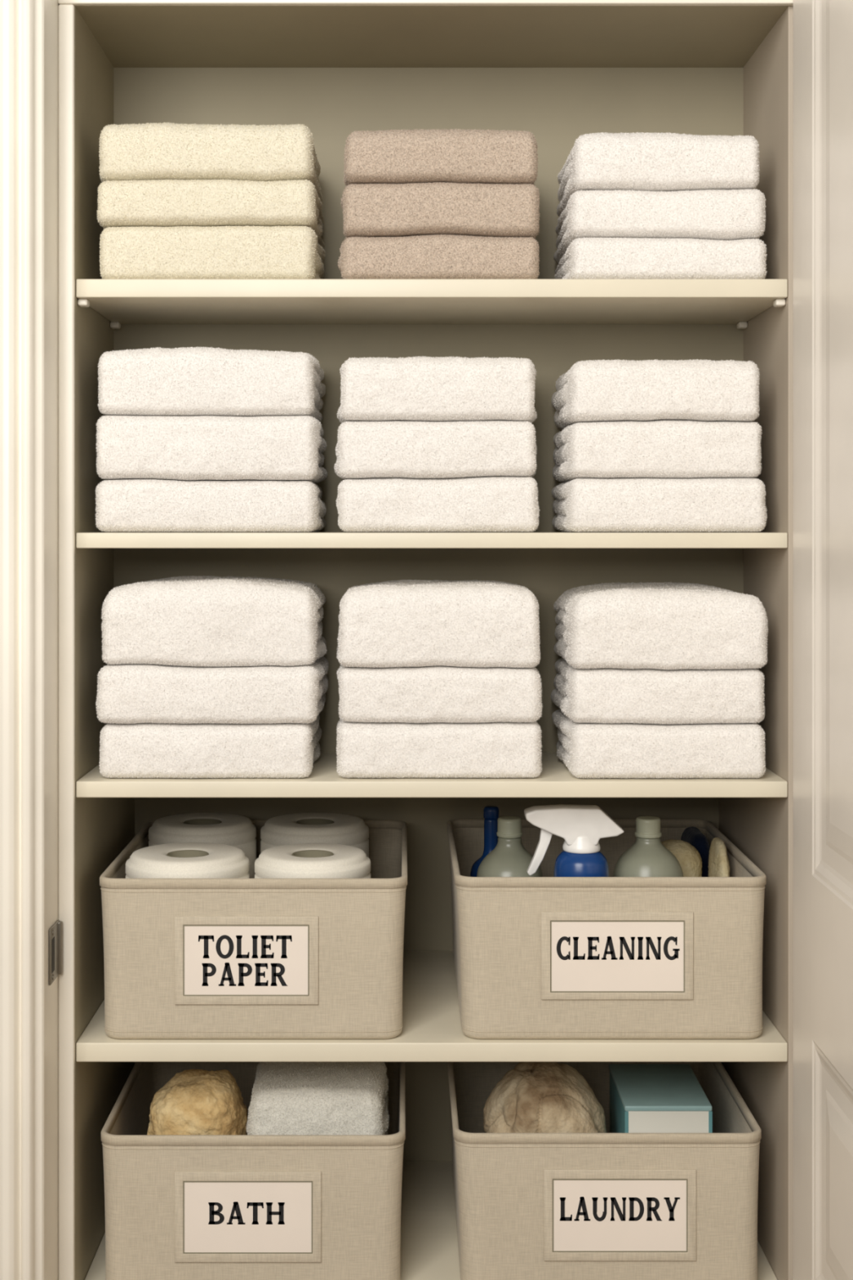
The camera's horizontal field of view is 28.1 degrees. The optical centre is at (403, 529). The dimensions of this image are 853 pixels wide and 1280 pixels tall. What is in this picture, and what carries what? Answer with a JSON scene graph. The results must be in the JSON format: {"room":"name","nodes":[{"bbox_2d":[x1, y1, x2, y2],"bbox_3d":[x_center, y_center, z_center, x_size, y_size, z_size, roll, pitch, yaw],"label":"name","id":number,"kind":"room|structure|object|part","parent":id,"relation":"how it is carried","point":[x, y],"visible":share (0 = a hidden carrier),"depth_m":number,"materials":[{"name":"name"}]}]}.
{"room":"linen closet","nodes":[
{"label":"linen closet","id":0,"kind":"room"},
{"bbox_2d":[74,6,134,1279],"bbox_3d":[-0.477,0.234,2.680,0.030,1.939,0.560,0,0,0],"label":"wall","id":1,"kind":"structure","parent":0,"point":[104,827],"depth_m":2.52,"materials":[{"name":"paint"}]},
{"bbox_2d":[57,4,75,1279],"bbox_3d":[-0.473,0.234,2.394,0.022,1.939,0.012,0,0,0],"label":"trim","id":2,"kind":"structure","parent":1,"relation":"attached to","point":[66,12],"depth_m":2.39,"materials":[{"name":"paint"}]},
{"bbox_2d":[134,797,719,1160],"bbox_3d":[0.040,0.790,2.945,1.003,0.826,0.030,0,0,0],"label":"wall","id":3,"kind":"structure","parent":0,"point":[428,921],"depth_m":2.93,"materials":[{"name":"paint"}]},
{"bbox_2d":[84,1160,777,1279],"bbox_3d":[0.040,1.095,2.665,1.002,0.024,0.528,0,0,0],"label":"shelf","id":4,"kind":"object","parent":3,"relation":"attached to","point":[429,1251],"visible":0.09,"depth_m":2.63,"materials":[{"name":"paint"}]},
{"bbox_2d":[100,1062,405,1279],"bbox_3d":[-0.215,0.969,2.654,0.435,0.227,0.495,0,0,0],"label":"storage basket","id":5,"kind":"object","parent":4,"relation":"on","point":[177,1206],"visible":0.8,"depth_m":2.41,"materials":[{"name":"beige fabric"}]},
{"bbox_3d":[-0.220,0.970,2.409,0.207,0.128,0.004,0,0,0],"label":"label frame","id":6,"kind":"part","parent":5,"relation":"part of","materials":[{"name":"paper"}]},
{"bbox_3d":[-0.316,1.016,2.543,0.146,0.120,0.141,0,0,0],"label":"sea sponge","id":7,"kind":"object","parent":5,"relation":"in","visible":0},
{"bbox_2d":[146,1069,247,1134],"bbox_3d":[-0.307,0.881,2.539,0.151,0.149,0.155,0,0,4],"label":"sea sponge","id":8,"kind":"object","parent":7,"relation":"on","point":[193,1101],"visible":0.64,"depth_m":2.49,"materials":[{"name":"beige"}]},
{"bbox_3d":[-0.130,1.033,2.584,0.206,0.086,0.210,0,0,0],"label":"washcloth","id":9,"kind":"object","parent":5,"relation":"in","visible":0},
{"bbox_3d":[-0.127,0.947,2.585,0.209,0.087,0.211,0,0,0],"label":"washcloth","id":10,"kind":"object","parent":9,"relation":"on","visible":0},
{"bbox_2d":[244,1062,389,1134],"bbox_3d":[-0.129,0.859,2.584,0.217,0.096,0.210,0,0,0],"label":"folded towel","id":11,"kind":"object","parent":10,"relation":"on","point":[288,1098],"visible":0.76,"depth_m":2.49,"materials":[{"name":"white fabric"}]},
{"bbox_2d":[447,1062,761,1279],"bbox_3d":[0.290,0.968,2.654,0.440,0.230,0.495,0,0,0],"label":"storage basket","id":12,"kind":"object","parent":4,"relation":"on","point":[607,1206],"visible":0.82,"depth_m":2.41,"materials":[{"name":"beige fabric"}]},
{"bbox_3d":[0.305,0.967,2.409,0.215,0.129,0.004,0,0,0],"label":"label frame","id":13,"kind":"part","parent":12,"relation":"part of","materials":[{"name":"paper"}]},
{"bbox_2d":[608,1063,712,1133],"bbox_3d":[0.392,0.964,2.626,0.129,0.223,0.201,0,0,0],"label":"box","id":14,"kind":"object","parent":12,"relation":"in","point":[645,1098],"visible":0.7,"depth_m":2.57,"materials":[{"name":"teal cardboard"}]},
{"bbox_3d":[0.392,0.857,2.626,0.129,0.008,0.201,0,0,0],"label":"lid","id":15,"kind":"part","parent":14,"relation":"part of","materials":[{"name":"teal cardboard"}]},
{"bbox_3d":[0.212,1.021,2.569,0.183,0.110,0.172,0,0,0],"label":"sponge","id":16,"kind":"object","parent":12,"relation":"in","visible":0},
{"bbox_2d":[483,1062,606,1133],"bbox_3d":[0.213,0.885,2.573,0.190,0.161,0.174,0,0,0],"label":"sponge","id":17,"kind":"object","parent":16,"relation":"on","point":[531,1097],"visible":0.65,"depth_m":2.53,"materials":[{"name":"beige"}]},
{"bbox_2d":[75,751,787,797],"bbox_3d":[0.040,0.365,2.665,1.002,0.023,0.528,0,0,0],"label":"shelf","id":18,"kind":"object","parent":3,"relation":"attached to","point":[555,780],"visible":0.44,"depth_m":2.40,"materials":[{"name":"paint"}]},
{"bbox_2d":[98,713,321,778],"bbox_3d":[-0.282,0.314,2.547,0.315,0.078,0.288,0,0,0],"label":"towel","id":19,"kind":"object","parent":18,"relation":"on","point":[134,750],"visible":0.88,"depth_m":2.41,"materials":[{"name":"white fabric"}]},
{"bbox_2d":[95,656,328,724],"bbox_3d":[-0.279,0.235,2.550,0.330,0.086,0.291,0,0,0],"label":"towel","id":20,"kind":"object","parent":19,"relation":"on","point":[131,693],"visible":0.88,"depth_m":2.41,"materials":[{"name":"white fabric"}]},
{"bbox_2d":[101,575,326,666],"bbox_3d":[-0.275,0.133,2.550,0.324,0.127,0.288,0,0,0],"label":"towel","id":21,"kind":"object","parent":20,"relation":"on","point":[198,621],"visible":1,"depth_m":2.42,"materials":[{"name":"white fabric"}]},
{"bbox_2d":[335,718,542,778],"bbox_3d":[0.051,0.312,2.548,0.302,0.082,0.283,0,0,0],"label":"towel","id":22,"kind":"object","parent":18,"relation":"on","point":[500,749],"visible":0.85,"depth_m":2.41,"materials":[{"name":"white fabric"}]},
{"bbox_2d":[336,665,542,723],"bbox_3d":[0.050,0.235,2.544,0.299,0.082,0.274,0,0,0],"label":"towel","id":23,"kind":"object","parent":22,"relation":"on","point":[426,694],"visible":0.87,"depth_m":2.41,"materials":[{"name":"white fabric"}]},
{"bbox_2d":[336,578,541,667],"bbox_3d":[0.050,0.137,2.545,0.306,0.123,0.280,0,0,0],"label":"towel","id":24,"kind":"object","parent":23,"relation":"on","point":[402,623],"visible":1,"depth_m":2.41,"materials":[{"name":"white fabric"}]},
{"bbox_2d":[551,708,766,778],"bbox_3d":[0.377,0.315,2.546,0.295,0.078,0.286,0,0,0],"label":"towel","id":25,"kind":"object","parent":18,"relation":"on","point":[588,750],"visible":0.92,"depth_m":2.41,"materials":[{"name":"white fabric"}]},
{"bbox_2d":[550,657,765,724],"bbox_3d":[0.377,0.238,2.554,0.296,0.082,0.292,0,0,0],"label":"towel","id":26,"kind":"object","parent":25,"relation":"on","point":[611,695],"visible":0.88,"depth_m":2.41,"materials":[{"name":"white fabric"}]},
{"bbox_2d":[553,582,768,670],"bbox_3d":[0.377,0.140,2.548,0.290,0.120,0.286,0,0,0],"label":"towel","id":27,"kind":"object","parent":26,"relation":"on","point":[669,625],"visible":1,"depth_m":2.41,"materials":[{"name":"white fabric"}]},
{"bbox_2d":[75,951,787,1062],"bbox_3d":[0.040,0.736,2.665,1.002,0.027,0.528,0,0,0],"label":"shelf","id":28,"kind":"object","parent":3,"relation":"attached to","point":[432,1031],"visible":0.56,"depth_m":2.40,"materials":[{"name":"paint"}]},
{"bbox_2d":[99,820,407,1039],"bbox_3d":[-0.214,0.607,2.654,0.440,0.229,0.495,0,0,0],"label":"storage basket","id":29,"kind":"object","parent":28,"relation":"on","point":[184,958],"visible":0.85,"depth_m":2.41,"materials":[{"name":"beige fabric"}]},
{"bbox_3d":[-0.222,0.608,2.409,0.203,0.124,0.004,0,0,0],"label":"label frame","id":30,"kind":"part","parent":29,"relation":"part of","materials":[{"name":"paper"}]},
{"bbox_3d":[-0.319,0.655,2.515,0.181,0.120,0.181,0,0,0],"label":"toilet roll","id":31,"kind":"object","parent":29,"relation":"in","visible":0},
{"bbox_2d":[125,842,248,878],"bbox_3d":[-0.319,0.534,2.515,0.181,0.120,0.181,0,0,0],"label":"toilet roll","id":32,"kind":"object","parent":31,"relation":"on","point":[178,860],"visible":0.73,"depth_m":2.47,"materials":[{"name":"paper"}]},
{"bbox_3d":[-0.134,0.655,2.515,0.171,0.120,0.171,0,0,0],"label":"toilet roll","id":33,"kind":"object","parent":29,"relation":"in","visible":0},
{"bbox_2d":[254,843,370,878],"bbox_3d":[-0.134,0.534,2.515,0.171,0.120,0.171,0,0,0],"label":"toilet roll","id":34,"kind":"object","parent":33,"relation":"on","point":[298,860],"visible":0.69,"depth_m":2.47,"materials":[{"name":"paper"}]},
{"bbox_3d":[-0.329,0.655,2.790,0.175,0.120,0.175,0,0,0],"label":"toilet roll","id":35,"kind":"object","parent":29,"relation":"in","visible":0},
{"bbox_2d":[148,812,256,878],"bbox_3d":[-0.329,0.534,2.790,0.175,0.120,0.175,0,0,0],"label":"toilet roll","id":36,"kind":"object","parent":35,"relation":"on","point":[238,831],"visible":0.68,"depth_m":2.74,"materials":[{"name":"paper"}]},
{"bbox_3d":[-0.145,0.655,2.790,0.177,0.120,0.177,0,0,0],"label":"toilet roll","id":37,"kind":"object","parent":29,"relation":"in","visible":0},
{"bbox_2d":[260,812,368,857],"bbox_3d":[-0.145,0.534,2.790,0.177,0.120,0.177,0,0,0],"label":"toilet roll","id":38,"kind":"object","parent":37,"relation":"on","point":[310,827],"visible":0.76,"depth_m":2.74,"materials":[{"name":"paper"}]},
{"bbox_2d":[446,818,766,1039],"bbox_3d":[0.295,0.606,2.654,0.445,0.231,0.495,0,0,0],"label":"storage basket","id":39,"kind":"object","parent":28,"relation":"on","point":[548,956],"visible":0.93,"depth_m":2.41,"materials":[{"name":"beige fabric"}]},
{"bbox_2d":[470,805,498,876],"bbox_3d":[0.140,0.579,2.730,0.068,0.272,0.068,0,0,0],"label":"bottle","id":40,"kind":"object","parent":39,"relation":"in","point":[491,813],"visible":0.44,"depth_m":2.72,"materials":[{"name":"blue plastic"}]},
{"bbox_2d":[476,816,542,876],"bbox_3d":[0.161,0.576,2.590,0.101,0.278,0.101,0,0,0],"label":"bottle","id":41,"kind":"object","parent":39,"relation":"in","point":[509,858],"visible":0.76,"depth_m":2.57,"materials":[{"name":"plastic"}]},
{"bbox_2d":[524,804,623,876],"bbox_3d":[0.247,0.559,2.485,0.142,0.312,0.082,0,0,0],"label":"spray bottle","id":42,"kind":"object","parent":39,"relation":"in","point":[582,827],"visible":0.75,"depth_m":2.46,"materials":[{"name":"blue plastic"}]},
{"bbox_3d":[0.301,0.601,2.409,0.215,0.123,0.004,0,0,0],"label":"label frame","id":43,"kind":"part","parent":39,"relation":"part of","materials":[{"name":"paper"}]},
{"bbox_2d":[613,816,683,876],"bbox_3d":[0.365,0.573,2.550,0.106,0.284,0.106,0,0,0],"label":"bottle","id":44,"kind":"object","parent":39,"relation":"in","point":[647,857],"visible":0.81,"depth_m":2.53,"materials":[{"name":"plastic"}]},
{"bbox_2d":[661,839,702,876],"bbox_3d":[0.423,0.600,2.670,0.088,0.229,0.086,0,0,0],"label":"roll","id":45,"kind":"object","parent":39,"relation":"in","point":[689,858],"visible":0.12,"depth_m":2.64,"materials":[{"name":"beige"}]},
{"bbox_2d":[680,826,710,876],"bbox_3d":[0.478,0.603,2.800,0.039,0.222,0.123,0,0,0],"label":"folded cloth","id":46,"kind":"object","parent":39,"relation":"in","point":[692,835],"visible":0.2,"depth_m":2.75,"materials":[{"name":"blue fabric"}]},
{"bbox_2d":[708,837,729,876],"bbox_3d":[0.487,0.596,2.640,0.027,0.237,0.112,0,0,0],"label":"sponge","id":47,"kind":"object","parent":39,"relation":"in","point":[718,862],"visible":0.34,"depth_m":2.61,"materials":[{"name":"beige"}]},
{"bbox_2d":[113,67,743,751],"bbox_3d":[0.040,-0.191,2.728,1.003,1.090,0.020,0,0,0],"label":"wall","id":48,"kind":"structure","parent":0,"point":[558,105],"depth_m":2.72,"materials":[{"name":"paint"}]},
{"bbox_2d":[75,279,787,328],"bbox_3d":[0.040,-0.335,2.559,1.002,0.036,0.316,0,0,0],"label":"shelf","id":49,"kind":"object","parent":48,"relation":"attached to","point":[120,301],"visible":1,"depth_m":2.42,"materials":[{"name":"paint"}]},
{"bbox_2d":[98,225,325,279],"bbox_3d":[-0.278,-0.393,2.548,0.322,0.080,0.283,0,0,0],"label":"towel","id":50,"kind":"object","parent":49,"relation":"on","point":[178,252],"visible":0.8,"depth_m":2.41,"materials":[{"name":"beige fabric"}]},
{"bbox_2d":[96,178,324,248],"bbox_3d":[-0.281,-0.465,2.550,0.323,0.070,0.292,0,0,0],"label":"towel","id":51,"kind":"object","parent":50,"relation":"on","point":[158,202],"visible":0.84,"depth_m":2.41,"materials":[{"name":"beige fabric"}]},
{"bbox_2d":[98,122,322,203],"bbox_3d":[-0.283,-0.540,2.550,0.318,0.087,0.287,0,0,0],"label":"towel","id":52,"kind":"object","parent":51,"relation":"on","point":[150,151],"visible":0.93,"depth_m":2.41,"materials":[{"name":"beige fabric"}]},
{"bbox_2d":[337,234,540,279],"bbox_3d":[0.051,-0.387,2.549,0.298,0.068,0.281,0,0,0],"label":"towel","id":53,"kind":"object","parent":49,"relation":"on","point":[441,256],"visible":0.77,"depth_m":2.41,"materials":[{"name":"beige fabric"}]},
{"bbox_2d":[340,182,540,239],"bbox_3d":[0.052,-0.456,2.543,0.292,0.079,0.274,0,0,0],"label":"towel","id":54,"kind":"object","parent":53,"relation":"on","point":[369,210],"visible":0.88,"depth_m":2.41,"materials":[{"name":"beige fabric"}]},
{"bbox_2d":[342,128,538,188],"bbox_3d":[0.054,-0.533,2.545,0.288,0.081,0.281,0,0,0],"label":"towel","id":55,"kind":"object","parent":54,"relation":"on","point":[456,155],"visible":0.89,"depth_m":2.41,"materials":[{"name":"beige fabric"}]},
{"bbox_2d":[554,237,767,279],"bbox_3d":[0.376,-0.385,2.547,0.297,0.063,0.283,0,0,0],"label":"towel","id":56,"kind":"object","parent":49,"relation":"on","point":[585,258],"visible":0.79,"depth_m":2.41,"materials":[{"name":"white fabric"}]},
{"bbox_2d":[553,188,766,262],"bbox_3d":[0.376,-0.449,2.554,0.287,0.073,0.292,0,0,0],"label":"towel","id":57,"kind":"object","parent":56,"relation":"on","point":[729,215],"visible":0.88,"depth_m":2.41,"materials":[{"name":"white fabric"}]},
{"bbox_2d":[556,132,759,217],"bbox_3d":[0.374,-0.526,2.547,0.280,0.086,0.288,0,0,0],"label":"towel","id":58,"kind":"object","parent":57,"relation":"on","point":[664,162],"visible":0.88,"depth_m":2.41,"materials":[{"name":"white fabric"}]},
{"bbox_2d":[75,532,787,548],"bbox_3d":[0.040,0.015,2.559,1.002,0.022,0.316,0,0,0],"label":"shelf","id":59,"kind":"object","parent":48,"relation":"attached to","point":[83,540],"visible":1,"depth_m":2.40,"materials":[{"name":"paint"}]},
{"bbox_2d":[94,479,326,532],"bbox_3d":[-0.282,-0.035,2.551,0.329,0.077,0.292,0,0,0],"label":"towel","id":60,"kind":"object","parent":59,"relation":"on","point":[122,505],"visible":1,"depth_m":2.41,"materials":[{"name":"white fabric"}]},
{"bbox_2d":[95,415,327,483],"bbox_3d":[-0.282,-0.117,2.546,0.331,0.094,0.288,0,0,0],"label":"towel","id":61,"kind":"object","parent":60,"relation":"on","point":[199,447],"visible":0.96,"depth_m":2.41,"materials":[{"name":"white fabric"}]},
{"bbox_2d":[97,346,325,422],"bbox_3d":[-0.281,-0.212,2.554,0.321,0.101,0.292,0,0,0],"label":"towel","id":62,"kind":"object","parent":61,"relation":"on","point":[188,381],"visible":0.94,"depth_m":2.41,"materials":[{"name":"white fabric"}]},
{"bbox_2d":[335,476,540,532],"bbox_3d":[0.050,-0.036,2.545,0.299,0.080,0.280,0,0,0],"label":"towel","id":63,"kind":"object","parent":59,"relation":"on","point":[484,504],"visible":0.98,"depth_m":2.41,"materials":[{"name":"white fabric"}]},
{"bbox_2d":[333,420,537,479],"bbox_3d":[0.048,-0.114,2.546,0.302,0.084,0.282,0,0,0],"label":"towel","id":64,"kind":"object","parent":63,"relation":"on","point":[365,450],"visible":0.91,"depth_m":2.41,"materials":[{"name":"white fabric"}]},
{"bbox_2d":[336,355,537,422],"bbox_3d":[0.050,-0.203,2.542,0.296,0.100,0.277,0,0,0],"label":"towel","id":65,"kind":"object","parent":64,"relation":"on","point":[413,388],"visible":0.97,"depth_m":2.41,"materials":[{"name":"white fabric"}]},
{"bbox_2d":[551,477,767,532],"bbox_3d":[0.376,-0.036,2.550,0.298,0.078,0.293,0,0,0],"label":"towel","id":66,"kind":"object","parent":59,"relation":"on","point":[580,504],"visible":0.96,"depth_m":2.41,"materials":[{"name":"white fabric"}]},
{"bbox_2d":[552,420,762,482],"bbox_3d":[0.374,-0.115,2.549,0.297,0.084,0.293,0,0,0],"label":"towel","id":67,"kind":"object","parent":66,"relation":"on","point":[656,449],"visible":0.91,"depth_m":2.41,"materials":[{"name":"white fabric"}]},
{"bbox_2d":[551,359,759,430],"bbox_3d":[0.372,-0.201,2.551,0.289,0.094,0.293,0,0,0],"label":"towel","id":68,"kind":"object","parent":67,"relation":"on","point":[600,390],"visible":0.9,"depth_m":2.41,"materials":[{"name":"white fabric"}]},
{"bbox_2d":[74,5,793,67],"bbox_3d":[0.040,-0.751,2.680,1.063,0.030,0.560,0,0,0],"label":"ceiling","id":69,"kind":"structure","parent":0,"point":[129,36],"depth_m":2.54,"materials":[{"name":"paint"}]},
{"bbox_2d":[719,6,793,1279],"bbox_3d":[0.556,0.234,2.680,0.030,1.939,0.560,0,0,0],"label":"wall","id":70,"kind":"structure","parent":0,"point":[762,828],"depth_m":2.48,"materials":[{"name":"paint"}]},
{"bbox_3d":[-1.296,-0.016,2.350,1.408,2.439,0.100,0,0,0],"label":"wall","id":71,"kind":"structure","parent":0,"visible":0},
{"bbox_2d":[0,0,58,1279],"bbox_3d":[-0.538,0.153,2.336,0.108,2.099,0.128,0,0,0],"label":"trim","id":72,"kind":"structure","parent":71,"relation":"attached to","point":[28,28],"depth_m":2.28,"materials":[{"name":"paint"}]},
{"bbox_2d":[48,920,62,985],"bbox_3d":[-0.481,0.583,2.356,0.010,0.076,0.061,0,0,0],"label":"strike plate","id":73,"kind":"object","parent":71,"relation":"attached to","point":[55,931],"visible":1,"depth_m":2.36,"materials":[{"name":"metal"}]},
{"bbox_3d":[1.385,-0.016,2.440,1.629,2.439,0.120,0,0,0],"label":"wall","id":74,"kind":"structure","parent":0,"visible":0},
{"bbox_2d":[57,0,793,5],"bbox_3d":[0.043,-0.816,2.393,1.055,0.160,0.014,0,0,0],"label":"trim","id":75,"kind":"structure","parent":74,"relation":"attached to","point":[75,2],"depth_m":2.39,"materials":[{"name":"paint"}]},
{"bbox_2d":[793,0,852,1279],"bbox_3d":[0.561,0.154,2.012,0.035,2.078,0.744,0,0,0],"label":"door","id":76,"kind":"structure","parent":74,"relation":"in","point":[823,29],"depth_m":2.24,"materials":[{"name":"paint"}]},
{"bbox_3d":[0.559,-0.158,2.012,0.031,1.235,0.520,0,0,0],"label":"panel","id":77,"kind":"part","parent":76,"relation":"part of","materials":[{"name":"paint"}]},
{"bbox_3d":[0.559,0.841,2.012,0.031,0.325,0.520,0,0,0],"label":"panel","id":78,"kind":"part","parent":76,"relation":"part of","materials":[{"name":"paint"}]}
]}

